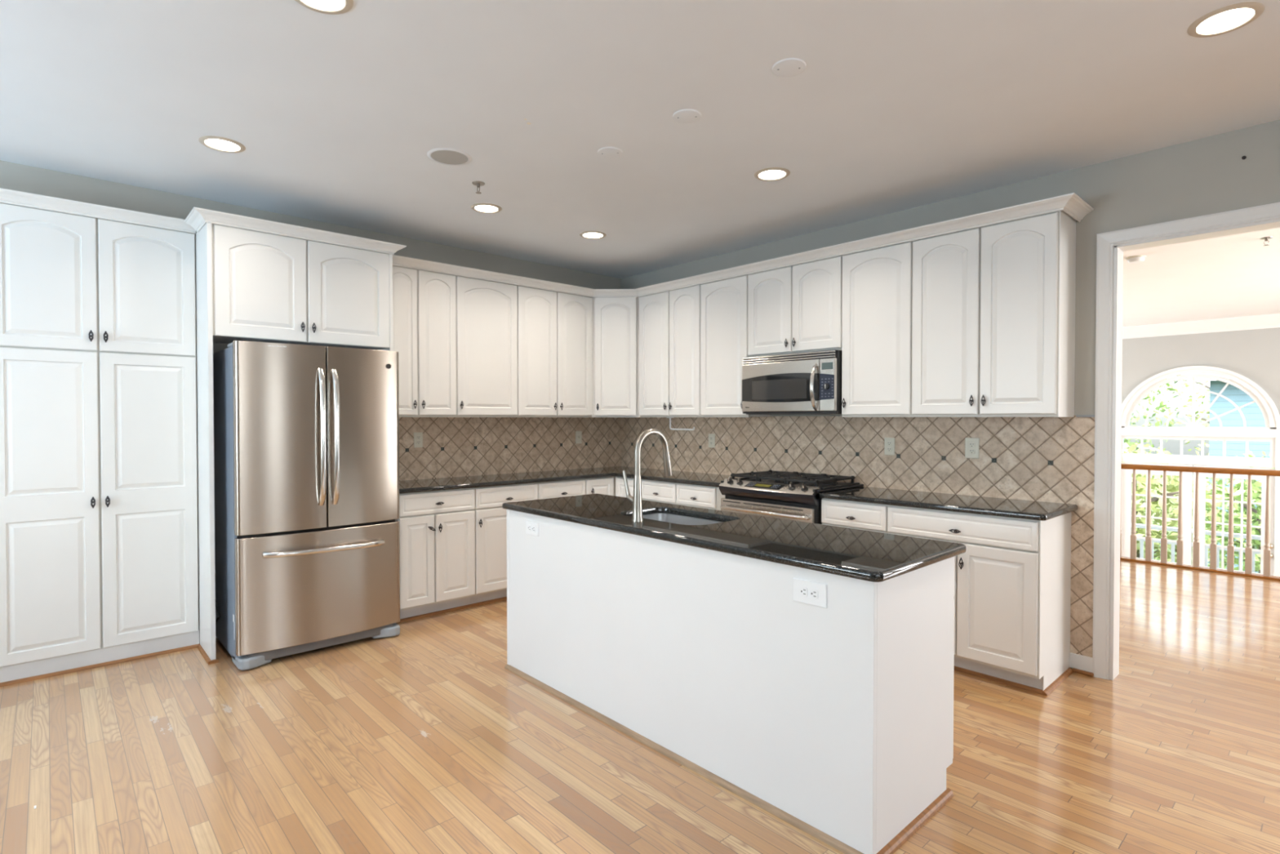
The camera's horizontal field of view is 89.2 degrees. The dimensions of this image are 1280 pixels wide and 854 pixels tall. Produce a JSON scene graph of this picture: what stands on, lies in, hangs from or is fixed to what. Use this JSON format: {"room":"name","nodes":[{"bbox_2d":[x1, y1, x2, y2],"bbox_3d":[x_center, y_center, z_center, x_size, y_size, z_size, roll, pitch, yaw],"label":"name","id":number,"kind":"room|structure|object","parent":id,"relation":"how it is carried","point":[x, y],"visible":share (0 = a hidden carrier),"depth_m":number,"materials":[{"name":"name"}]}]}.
{"room":"kitchen","nodes":[
{"label":"kitchen","id":0,"kind":"room"},
{"bbox_2d":[0,160,621,637],"bbox_3d":[-2.758,-0.041,3.995,7.120,2.710,0.128,-1,1,-42],"label":"wall","id":1,"kind":"structure","parent":0,"point":[453,446],"depth_m":5.12,"materials":[{"name":"tile"}]},
{"bbox_2d":[413,432,422,447],"bbox_3d":[-1.672,0.098,4.898,0.070,0.114,0.009,-1,1,-42],"label":"electrical outlet","id":2,"kind":"object","parent":1,"relation":"attached to","point":[418,437],"visible":1,"depth_m":4.89,"materials":[{"name":"beige plastic"}]},
{"bbox_2d":[392,265,456,417],"bbox_3d":[-1.641,-0.608,4.712,0.535,1.075,0.326,-1,1,-42],"label":"upper cabinet","id":3,"kind":"object","parent":1,"relation":"attached to","point":[424,317],"visible":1,"depth_m":4.63,"materials":[{"name":"white paint"}]},
{"bbox_2d":[455,275,517,417],"bbox_3d":[-1.251,-0.613,5.068,0.522,1.075,0.326,-1,1,-42],"label":"upper cabinet","id":4,"kind":"object","parent":1,"relation":"attached to","point":[486,311],"visible":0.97,"depth_m":4.96,"materials":[{"name":"white paint"}]},
{"bbox_2d":[516,284,592,417],"bbox_3d":[-0.780,-0.619,5.499,0.755,1.075,0.326,-1,1,-42],"label":"upper cabinet","id":5,"kind":"object","parent":1,"relation":"attached to","point":[555,328],"visible":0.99,"depth_m":5.38,"materials":[{"name":"white paint"}]},
{"bbox_2d":[575,431,582,444],"bbox_3d":[-0.554,0.095,5.914,0.070,0.114,0.018,-1,1,-42],"label":"light switch","id":6,"kind":"object","parent":1,"relation":"attached to","point":[578,433],"visible":1,"depth_m":5.91,"materials":[{"name":"beige plastic"}]},
{"bbox_2d":[0,0,1279,326],"bbox_3d":[2.637,-1.441,3.752,15.020,0.102,8.700,-1,1,-42],"label":"ceiling","id":7,"kind":"structure","parent":0,"point":[895,105],"depth_m":2.82,"materials":[{"name":"paint"}]},
{"bbox_2d":[198,135,245,153],"bbox_3d":[-2.045,-1.381,3.181,0.194,0.006,0.194,-1,1,-42],"label":"recessed light","id":8,"kind":"object","parent":7,"relation":"in","point":[215,143],"visible":1,"depth_m":3.17,"materials":[{"name":"white"}]},
{"bbox_2d":[204,138,239,151],"bbox_3d":[-2.045,-1.383,3.181,0.146,0.001,0.146,-1,1,-42],"label":"diffuser","id":9,"kind":"object","parent":8,"relation":"attached to","point":[219,144],"depth_m":3.18,"materials":[{"name":"white"}]},
{"bbox_2d":[294,0,353,14],"bbox_3d":[-1.014,-1.365,2.058,0.194,0.006,0.194,-1,1,-42],"label":"recessed light","id":10,"kind":"object","parent":7,"relation":"in","point":[324,6],"visible":1,"depth_m":2.11,"materials":[{"name":"white"}]},
{"bbox_2d":[302,0,345,9],"bbox_3d":[-1.014,-1.367,2.058,0.146,0.001,0.146,-1,1,-42],"label":"diffuser","id":11,"kind":"object","parent":10,"relation":"attached to","point":[309,4],"depth_m":2.10,"materials":[{"name":"white glass"}]},
{"bbox_2d":[426,147,471,165],"bbox_3d":[-0.977,-1.384,3.333,0.220,0.004,0.220,-1,1,-42],"label":"ceiling speaker","id":12,"kind":"object","parent":7,"relation":"attached to","point":[446,156],"visible":1,"depth_m":3.32,"materials":[{"name":"paint"}]},
{"bbox_2d":[431,150,467,164],"bbox_3d":[-0.977,-1.385,3.333,0.184,0.003,0.184,-1,1,-42],"label":"grille","id":13,"kind":"object","parent":12,"relation":"attached to","point":[445,157],"depth_m":3.33,"materials":[{"name":"beige plastic"}]},
{"bbox_2d":[471,181,484,194],"bbox_3d":[-0.922,-1.364,3.709,0.072,0.056,0.072,-1,1,-42],"label":"sprinkler","id":14,"kind":"object","parent":7,"relation":"attached to","point":[477,184],"visible":1,"depth_m":3.70,"materials":[{"name":"silver metal"}]},
{"bbox_2d":[471,203,502,213],"bbox_3d":[-0.981,-1.395,4.148,0.194,0.006,0.194,-1,1,-42],"label":"recessed light","id":15,"kind":"object","parent":7,"relation":"in","point":[479,207],"visible":1,"depth_m":4.14,"materials":[{"name":"white"}]},
{"bbox_2d":[475,204,497,212],"bbox_3d":[-0.981,-1.397,4.147,0.146,0.001,0.146,-1,1,-42],"label":"diffuser","id":16,"kind":"object","parent":15,"relation":"attached to","point":[479,208],"depth_m":4.15,"materials":[{"name":"white plastic"}]},
{"bbox_2d":[579,231,605,239],"bbox_3d":[-0.345,-1.403,4.756,0.194,0.006,0.194,-1,1,-42],"label":"recessed light","id":17,"kind":"object","parent":7,"relation":"in","point":[588,234],"visible":1,"depth_m":4.75,"materials":[{"name":"white"}]},
{"bbox_2d":[582,232,602,237],"bbox_3d":[-0.345,-1.405,4.756,0.146,0.001,0.146,-1,1,-42],"label":"diffuser","id":18,"kind":"object","parent":17,"relation":"attached to","point":[584,234],"depth_m":4.76,"materials":[{"name":"white plastic"}]},
{"bbox_2d":[597,146,622,157],"bbox_3d":[-0.151,-1.382,3.275,0.128,0.007,0.128,-1,1,-42],"label":"ceiling plate","id":19,"kind":"object","parent":7,"relation":"attached to","point":[606,152],"visible":1,"depth_m":3.26,"materials":[{"name":"paint"}]},
{"bbox_2d":[672,109,701,123],"bbox_3d":[0.209,-1.376,2.881,0.128,0.007,0.128,-1,1,-42],"label":"ceiling plate","id":20,"kind":"object","parent":7,"relation":"attached to","point":[683,116],"visible":1,"depth_m":2.87,"materials":[{"name":"paint"}]},
{"bbox_2d":[754,167,790,181],"bbox_3d":[0.726,-1.387,3.570,0.194,0.006,0.194,-1,1,-42],"label":"recessed light","id":21,"kind":"object","parent":7,"relation":"in","point":[771,174],"visible":1,"depth_m":3.57,"materials":[{"name":"white glass"}]},
{"bbox_2d":[759,169,785,179],"bbox_3d":[0.726,-1.389,3.570,0.146,0.001,0.146,-1,1,-42],"label":"diffuser","id":22,"kind":"object","parent":21,"relation":"attached to","point":[763,174],"depth_m":3.57,"materials":[{"name":"white plastic"}]},
{"bbox_2d":[771,57,805,76],"bbox_3d":[0.569,-1.371,2.482,0.128,0.007,0.128,-1,1,-42],"label":"ceiling plate","id":23,"kind":"object","parent":7,"relation":"attached to","point":[789,67],"visible":1,"depth_m":2.47,"materials":[{"name":"paint"}]},
{"bbox_2d":[1126,255,1146,263],"bbox_3d":[4.135,-1.394,5.413,0.132,0.044,0.132,-1,1,-42],"label":"smoke detector","id":24,"kind":"object","parent":7,"relation":"attached to","point":[1135,259],"visible":1,"depth_m":5.38,"materials":[{"name":"beige plastic"}]},
{"bbox_2d":[1186,1,1264,37],"bbox_3d":[1.970,-1.367,2.188,0.194,0.006,0.194,-1,1,-42],"label":"recessed light","id":25,"kind":"object","parent":7,"relation":"in","point":[1228,19],"visible":1,"depth_m":2.18,"materials":[{"name":"white"}]},
{"bbox_2d":[1196,8,1254,33],"bbox_3d":[1.970,-1.369,2.188,0.146,0.001,0.146,-1,1,-42],"label":"diffuser","id":26,"kind":"object","parent":25,"relation":"attached to","point":[1228,20],"depth_m":2.19,"materials":[{"name":"white"}]},
{"bbox_2d":[1259,236,1273,245],"bbox_3d":[4.666,-1.380,4.837,0.072,0.056,0.072,-1,1,-42],"label":"sprinkler","id":27,"kind":"object","parent":7,"relation":"attached to","point":[1265,238],"visible":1,"depth_m":4.83,"materials":[{"name":"silver metal"}]},
{"bbox_2d":[0,560,1279,853],"bbox_3d":[1.268,1.400,2.214,10.630,0.120,8.020,-1,1,-42],"label":"floor","id":28,"kind":"structure","parent":0,"point":[421,739],"depth_m":2.61,"materials":[{"name":"brown wood"}]},
{"bbox_2d":[0,202,199,686],"bbox_3d":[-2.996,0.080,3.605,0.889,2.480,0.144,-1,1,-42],"label":"pantry cabinet","id":29,"kind":"object","parent":28,"relation":"on","point":[99,529],"visible":1,"depth_m":3.55,"materials":[{"name":"white paint"}]},
{"bbox_2d":[195,222,392,664],"bbox_3d":[-2.174,0.080,4.123,1.050,2.465,0.489,-1,1,-42],"label":"tall cabinet","id":30,"kind":"object","parent":28,"relation":"on","point":[251,285],"visible":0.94,"depth_m":3.83,"materials":[{"name":"white paint"}]},
{"bbox_2d":[0,187,406,254],"bbox_3d":[-2.481,-1.167,3.712,2.168,0.067,0.412,-1,1,-42],"label":"crown molding","id":31,"kind":"structure","parent":30,"relation":"on","point":[197,217],"depth_m":3.67,"materials":[{"name":"white paint"}]},
{"bbox_2d":[213,340,399,670],"bbox_3d":[-2.045,0.422,3.985,0.936,1.786,0.755,-1,1,-42],"label":"refrigerator","id":32,"kind":"object","parent":28,"relation":"on","point":[307,531],"visible":1,"depth_m":3.72,"materials":[{"name":"grey metal"}]},
{"bbox_2d":[395,487,475,622],"bbox_3d":[-1.551,0.869,4.645,0.556,0.872,0.560,-1,1,-42],"label":"base cabinet","id":33,"kind":"object","parent":28,"relation":"on","point":[437,527],"visible":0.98,"depth_m":4.45,"materials":[{"name":"white paint"}]},
{"bbox_2d":[399,466,741,493],"bbox_3d":[-0.471,0.414,4.822,2.397,0.032,1.763,-1,1,-42],"label":"countertop","id":34,"kind":"structure","parent":33,"relation":"on","point":[677,477],"depth_m":5.03,"materials":[{"name":"black stone"}]},
{"bbox_2d":[470,482,537,607],"bbox_3d":[-1.149,0.864,5.012,0.534,0.872,0.560,-1,1,-42],"label":"base cabinet","id":35,"kind":"object","parent":28,"relation":"on","point":[491,517],"visible":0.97,"depth_m":4.75,"materials":[{"name":"white paint"}]},
{"bbox_2d":[537,479,585,499],"bbox_3d":[-0.782,0.859,5.347,0.459,0.872,0.560,-1,1,-42],"label":"base cabinet","id":36,"kind":"object","parent":28,"relation":"on","point":[546,490],"visible":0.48,"depth_m":5.14,"materials":[{"name":"white paint"}]},
{"bbox_2d":[584,476,641,497],"bbox_3d":[-0.205,0.855,5.678,0.840,0.872,0.851,-1,1,-42],"label":"base cabinet","id":37,"kind":"object","parent":28,"relation":"on","point":[611,486],"visible":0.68,"depth_m":5.43,"materials":[{"name":"white paint"}]},
{"bbox_2d":[640,479,724,510],"bbox_3d":[0.490,0.863,5.126,0.560,0.872,0.902,-1,1,-42],"label":"base cabinet","id":38,"kind":"object","parent":28,"relation":"on","point":[688,495],"visible":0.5,"depth_m":4.93,"materials":[{"name":"white paint"}]},
{"bbox_2d":[504,509,954,853],"bbox_3d":[0.228,0.893,2.982,0.660,0.872,2.162,-1,1,-42],"label":"kitchen island","id":39,"kind":"object","parent":28,"relation":"on","point":[836,721],"visible":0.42,"depth_m":2.34,"materials":[{"name":"paint"}]},
{"bbox_2d":[525,520,538,536],"bbox_3d":[-0.561,0.526,3.373,0.009,0.070,0.114,-1,1,-42],"label":"electrical outlet","id":40,"kind":"object","parent":39,"relation":"attached to","point":[531,527],"visible":1,"depth_m":3.37,"materials":[{"name":"white plastic"}]},
{"bbox_2d":[502,493,966,582],"bbox_3d":[0.225,0.440,2.983,0.674,0.032,2.194,-1,1,-42],"label":"countertop","id":41,"kind":"structure","parent":39,"relation":"on","point":[861,554],"depth_m":2.53,"materials":[{"name":"black stone"}]},
{"bbox_2d":[622,428,672,521],"bbox_3d":[0.034,0.215,3.029,0.243,0.416,0.126,-1,1,-42],"label":"faucet","id":42,"kind":"object","parent":41,"relation":"on","point":[637,501],"visible":1,"depth_m":2.93,"materials":[{"name":"silver metal"}]},
{"bbox_2d":[642,512,722,524],"bbox_3d":[0.174,0.541,3.102,0.380,0.172,0.587,-1,1,-42],"label":"sink","id":43,"kind":"object","parent":41,"relation":"in","point":[664,517],"visible":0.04,"depth_m":3.32,"materials":[{"name":"silver metal"}]},
{"bbox_2d":[792,577,826,608],"bbox_3d":[0.560,0.548,2.147,0.009,0.078,0.128,-1,1,-42],"label":"electrical outlet","id":44,"kind":"object","parent":39,"relation":"attached to","point":[805,591],"visible":1,"depth_m":2.14,"materials":[{"name":"white plastic"}]},
{"bbox_2d":[800,586,808,596],"bbox_3d":[0.545,0.547,2.160,0.004,0.033,0.029,-1,1,-42],"label":"receptacle","id":45,"kind":"object","parent":44,"relation":"attached to","point":[803,589],"depth_m":2.16,"materials":[{"name":"white plastic"}]},
{"bbox_2d":[809,588,817,599],"bbox_3d":[0.572,0.548,2.131,0.004,0.033,0.029,-1,1,-42],"label":"receptacle","id":46,"kind":"object","parent":44,"relation":"attached to","point":[813,592],"depth_m":2.13,"materials":[{"name":"white plastic"}]},
{"bbox_2d":[719,469,863,524],"bbox_3d":[1.013,0.819,4.472,0.665,0.978,0.776,-1,1,-42],"label":"range","id":47,"kind":"object","parent":28,"relation":"on","point":[793,496],"visible":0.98,"depth_m":4.27,"materials":[{"name":"silver metal"}]},
{"bbox_2d":[743,477,863,492],"bbox_3d":[1.050,0.393,4.500,0.563,0.016,0.776,-1,1,-42],"label":"cooktop","id":48,"kind":"object","parent":47,"relation":"in","point":[830,486],"depth_m":4.28,"materials":[{"name":"black metal"}]},
{"bbox_2d":[821,497,888,533],"bbox_3d":[1.458,0.878,4.067,0.560,0.872,0.432,-1,1,-42],"label":"drawer","id":49,"kind":"object","parent":28,"relation":"on","point":[872,517],"visible":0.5,"depth_m":3.88,"materials":[{"name":"white paint"}]},
{"bbox_2d":[887,504,1072,696],"bbox_3d":[1.876,0.884,3.616,0.567,0.872,0.798,-1,1,-42],"label":"base cabinet","id":50,"kind":"object","parent":28,"relation":"on","point":[1012,596],"visible":0.69,"depth_m":3.33,"materials":[{"name":"white paint"}]},
{"bbox_2d":[818,486,1077,520],"bbox_3d":[1.737,0.429,3.770,0.558,0.032,1.242,-1,1,-42],"label":"countertop","id":51,"kind":"structure","parent":50,"relation":"on","point":[993,506],"depth_m":3.61,"materials":[{"name":"black stone"}]},
{"bbox_2d":[1120,463,1279,580],"bbox_3d":[5.604,0.833,5.278,0.095,0.926,6.300,-1,1,-42],"label":"stair railing","id":52,"kind":"object","parent":28,"relation":"on","point":[1230,549],"visible":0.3,"depth_m":5.87,"materials":[{"name":"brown wood"}]},
{"bbox_2d":[621,120,1279,668],"bbox_3d":[2.424,-0.034,3.509,0.128,2.710,7.600,-1,1,-42],"label":"wall","id":53,"kind":"structure","parent":0,"point":[1036,459],"depth_m":3.73,"materials":[{"name":"tile"}]},
{"bbox_2d":[591,296,639,417],"bbox_3d":[-0.204,-0.625,5.857,0.587,1.075,0.576,-1,1,-42],"label":"upper cabinet","id":54,"kind":"object","parent":53,"relation":"attached to","point":[615,320],"visible":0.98,"depth_m":5.63,"materials":[{"name":"white paint"}]},
{"bbox_2d":[639,284,701,417],"bbox_3d":[0.330,-0.619,5.467,0.326,1.075,0.717,-1,1,-42],"label":"upper cabinet","id":55,"kind":"object","parent":53,"relation":"attached to","point":[669,321],"visible":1,"depth_m":5.35,"materials":[{"name":"white paint"}]},
{"bbox_2d":[666,417,694,430],"bbox_3d":[0.342,-0.027,5.378,0.040,0.106,0.302,-1,1,-42],"label":"paper towel holder","id":56,"kind":"object","parent":55,"relation":"attached to","point":[693,428],"visible":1,"depth_m":5.41,"materials":[{"name":"white metal"}]},
{"bbox_2d":[708,433,715,447],"bbox_3d":[0.596,0.115,5.409,0.009,0.114,0.070,-1,1,-42],"label":"electrical outlet","id":57,"kind":"object","parent":53,"relation":"attached to","point":[711,436],"visible":1,"depth_m":5.40,"materials":[{"name":"beige plastic"}]},
{"bbox_2d":[700,274,771,417],"bbox_3d":[0.729,-0.613,5.030,0.326,1.075,0.468,-1,1,-42],"label":"upper cabinet","id":58,"kind":"object","parent":53,"relation":"attached to","point":[724,302],"visible":0.58,"depth_m":4.93,"materials":[{"name":"white paint"}]},
{"bbox_2d":[742,349,841,414],"bbox_3d":[1.103,-0.295,4.542,0.421,0.412,0.753,-1,1,-42],"label":"microwave","id":59,"kind":"object","parent":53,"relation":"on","point":[808,383],"visible":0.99,"depth_m":4.40,"materials":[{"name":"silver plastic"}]},
{"bbox_2d":[747,254,843,357],"bbox_3d":[1.145,-0.824,4.573,0.326,0.639,0.763,-1,1,-42],"label":"upper cabinet","id":60,"kind":"object","parent":53,"relation":"attached to","point":[795,308],"visible":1,"depth_m":4.45,"materials":[{"name":"white paint"}]},
{"bbox_2d":[841,240,913,417],"bbox_3d":[1.558,-0.600,4.124,0.326,1.075,0.461,-1,1,-42],"label":"upper cabinet","id":61,"kind":"object","parent":53,"relation":"attached to","point":[877,282],"visible":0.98,"depth_m":4.02,"materials":[{"name":"white paint"}]},
{"bbox_2d":[884,437,894,455],"bbox_3d":[1.639,0.128,4.268,0.009,0.114,0.070,-1,1,-42],"label":"electrical outlet","id":62,"kind":"object","parent":53,"relation":"attached to","point":[889,442],"visible":1,"depth_m":4.26,"materials":[{"name":"beige plastic"}]},
{"bbox_2d":[886,440,891,445],"bbox_3d":[1.638,0.108,4.267,0.004,0.029,0.033,-1,1,-42],"label":"receptacle","id":63,"kind":"object","parent":62,"relation":"attached to","point":[888,442],"depth_m":4.27,"materials":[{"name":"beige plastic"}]},
{"bbox_2d":[964,437,979,458],"bbox_3d":[1.988,0.126,3.888,0.009,0.122,0.080,-1,1,-42],"label":"electrical outlet","id":64,"kind":"object","parent":53,"relation":"attached to","point":[971,445],"visible":1,"depth_m":3.88,"materials":[{"name":"beige plastic"}]},
{"bbox_2d":[968,442,974,447],"bbox_3d":[1.986,0.106,3.886,0.004,0.029,0.033,-1,1,-42],"label":"receptacle","id":65,"kind":"object","parent":64,"relation":"attached to","point":[971,444],"depth_m":3.88,"materials":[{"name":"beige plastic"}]},
{"bbox_2d":[968,448,974,453],"bbox_3d":[1.986,0.145,3.886,0.004,0.029,0.033,-1,1,-42],"label":"receptacle","id":66,"kind":"object","parent":64,"relation":"attached to","point":[971,451],"depth_m":3.89,"materials":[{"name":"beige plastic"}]},
{"bbox_2d":[911,210,1075,417],"bbox_3d":[1.970,-0.594,3.673,0.326,1.075,0.762,-1,1,-42],"label":"upper cabinet","id":67,"kind":"object","parent":53,"relation":"attached to","point":[993,312],"visible":1,"depth_m":3.51,"materials":[{"name":"white paint"}]},
{"bbox_2d":[392,192,1093,297],"bbox_3d":[0.529,-1.141,4.573,4.251,0.056,1.698,0,1,17],"label":"crown molding","id":68,"kind":"structure","parent":67,"relation":"attached to","point":[1072,204],"depth_m":4.36,"materials":[{"name":"white paint"}]},
{"bbox_2d":[1069,652,1092,672],"bbox_3d":[2.374,1.264,3.487,0.018,0.079,0.112,-1,1,-42],"label":"baseboard","id":69,"kind":"structure","parent":53,"relation":"attached to","point":[1078,661],"depth_m":3.48,"materials":[{"name":"white paint"}]},
{"bbox_2d":[1071,667,1093,676],"bbox_3d":[2.374,1.312,3.477,0.032,0.020,0.097,-1,1,-42],"label":"trim","id":70,"kind":"structure","parent":53,"relation":"attached to","point":[1075,670],"depth_m":3.47,"materials":[{"name":"brown wood"}]},
{"bbox_2d":[1075,414,1094,417],"bbox_3d":[2.381,-0.059,3.463,0.014,0.011,0.090,-1,1,-42],"label":"trim","id":71,"kind":"structure","parent":53,"relation":"attached to","point":[1077,415],"depth_m":3.46,"materials":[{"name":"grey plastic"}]},
{"bbox_2d":[1092,202,1279,679],"bbox_3d":[3.125,0.166,2.648,0.021,2.336,2.131,-1,1,-42],"label":"trim","id":72,"kind":"structure","parent":53,"relation":"attached to","point":[1105,242],"depth_m":3.40,"materials":[{"name":"white paint"}]},
{"bbox_2d":[1109,218,1279,679],"bbox_3d":[3.177,0.199,2.696,0.128,2.268,1.987,-1,1,-42],"label":"trim","id":73,"kind":"structure","parent":53,"relation":"attached to","point":[1118,249],"depth_m":3.38,"materials":[{"name":"white paint"}]},
{"bbox_2d":[1120,327,1279,462],"bbox_3d":[8.087,0.522,8.764,0.150,3.970,8.700,-1,1,-42],"label":"wall","id":74,"kind":"structure","parent":0,"point":[1254,354],"depth_m":8.91,"materials":[{"name":"grey paint"}]},
{"bbox_2d":[1120,435,1279,576],"bbox_3d":[7.729,1.310,9.088,0.115,2.385,1.795,-1,1,-42],"label":"window","id":75,"kind":"structure","parent":74,"relation":"in","point":[1273,461],"depth_m":8.80,"materials":[{"name":"white paint"}]},
{"bbox_2d":[1120,462,1192,564],"bbox_3d":[7.457,1.508,9.404,0.045,1.960,0.818,-1,1,-42],"label":"door","id":76,"kind":"structure","parent":75,"relation":"attached to","point":[1126,474],"depth_m":9.39,"materials":[{"name":"white paint"}]},
{"bbox_2d":[1192,465,1275,575],"bbox_3d":[7.994,1.517,8.770,0.108,1.960,0.815,-1,1,-42],"label":"door","id":77,"kind":"structure","parent":75,"relation":"attached to","point":[1202,476],"depth_m":8.72,"materials":[{"name":"white paint"}]},
{"bbox_2d":[1121,365,1279,437],"bbox_3d":[7.724,-0.358,9.060,0.130,0.982,1.775,-1,1,-42],"label":"window","id":78,"kind":"structure","parent":74,"relation":"in","point":[1270,412],"depth_m":9.00,"materials":[{"name":"white paint"}]},
{"bbox_2d":[1122,313,1279,338],"bbox_3d":[7.991,-1.377,8.649,0.110,0.170,8.500,-1,1,-42],"label":"trim","id":79,"kind":"structure","parent":74,"relation":"attached to","point":[1265,321],"depth_m":8.91,"materials":[{"name":"white paint"}]},
{"label":"outside","id":80,"kind":"structure","parent":0,"visible":0},
{"bbox_3d":[8.379,2.608,9.400,1.100,0.100,9.000,-1,1,-42],"label":"deck","id":81,"kind":"object","parent":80,"visible":0},
{"bbox_2d":[1135,523,1261,572],"bbox_3d":[8.914,2.027,9.474,0.120,0.900,9.000,-1,1,-42],"label":"deck railing","id":82,"kind":"object","parent":81,"relation":"on","point":[1137,525],"visible":0.08,"depth_m":9.83,"materials":[{"name":"white paint"}]},
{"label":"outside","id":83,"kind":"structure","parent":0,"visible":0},
{"bbox_2d":[1131,475,1208,560],"bbox_3d":[25.277,4.052,29.619,51.000,0.200,60.000,-1,1,-42],"label":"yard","id":84,"kind":"structure","parent":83,"point":[1206,483],"depth_m":30.57,"materials":[{"name":"green plant"}]},
{"bbox_2d":[1124,374,1185,476],"bbox_3d":[13.813,-0.601,20.020,4.702,9.384,4.715,-1,1,-42],"label":"tree","id":85,"kind":"object","parent":84,"relation":"on","point":[1148,397],"visible":0.04,"depth_m":18.83,"materials":[{"name":"green plant"}]},
{"bbox_2d":[1121,442,1221,564],"bbox_3d":[10.033,2.234,13.216,2.686,3.916,2.706,-1,1,-42],"label":"tree","id":86,"kind":"object","parent":84,"relation":"on","point":[1140,482],"visible":0.16,"depth_m":12.58,"materials":[{"name":"green plant"}]},
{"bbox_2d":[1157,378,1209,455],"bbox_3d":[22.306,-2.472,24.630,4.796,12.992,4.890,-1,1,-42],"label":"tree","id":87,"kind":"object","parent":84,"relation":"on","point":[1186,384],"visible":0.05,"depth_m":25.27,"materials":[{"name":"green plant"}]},
{"bbox_2d":[1186,373,1270,573],"bbox_3d":[20.624,0.043,16.090,7.050,8.200,10.000,-1,1,-42],"label":"house","id":88,"kind":"structure","parent":84,"relation":"on","point":[1253,415],"depth_m":17.12,"materials":[{"name":"blue"}]},
{"bbox_2d":[1191,450,1275,573],"bbox_3d":[13.304,2.340,13.807,2.729,3.688,2.698,-1,1,-42],"label":"tree","id":89,"kind":"object","parent":84,"relation":"on","point":[1255,485],"visible":0.32,"depth_m":13.71,"materials":[{"name":"green plant"}]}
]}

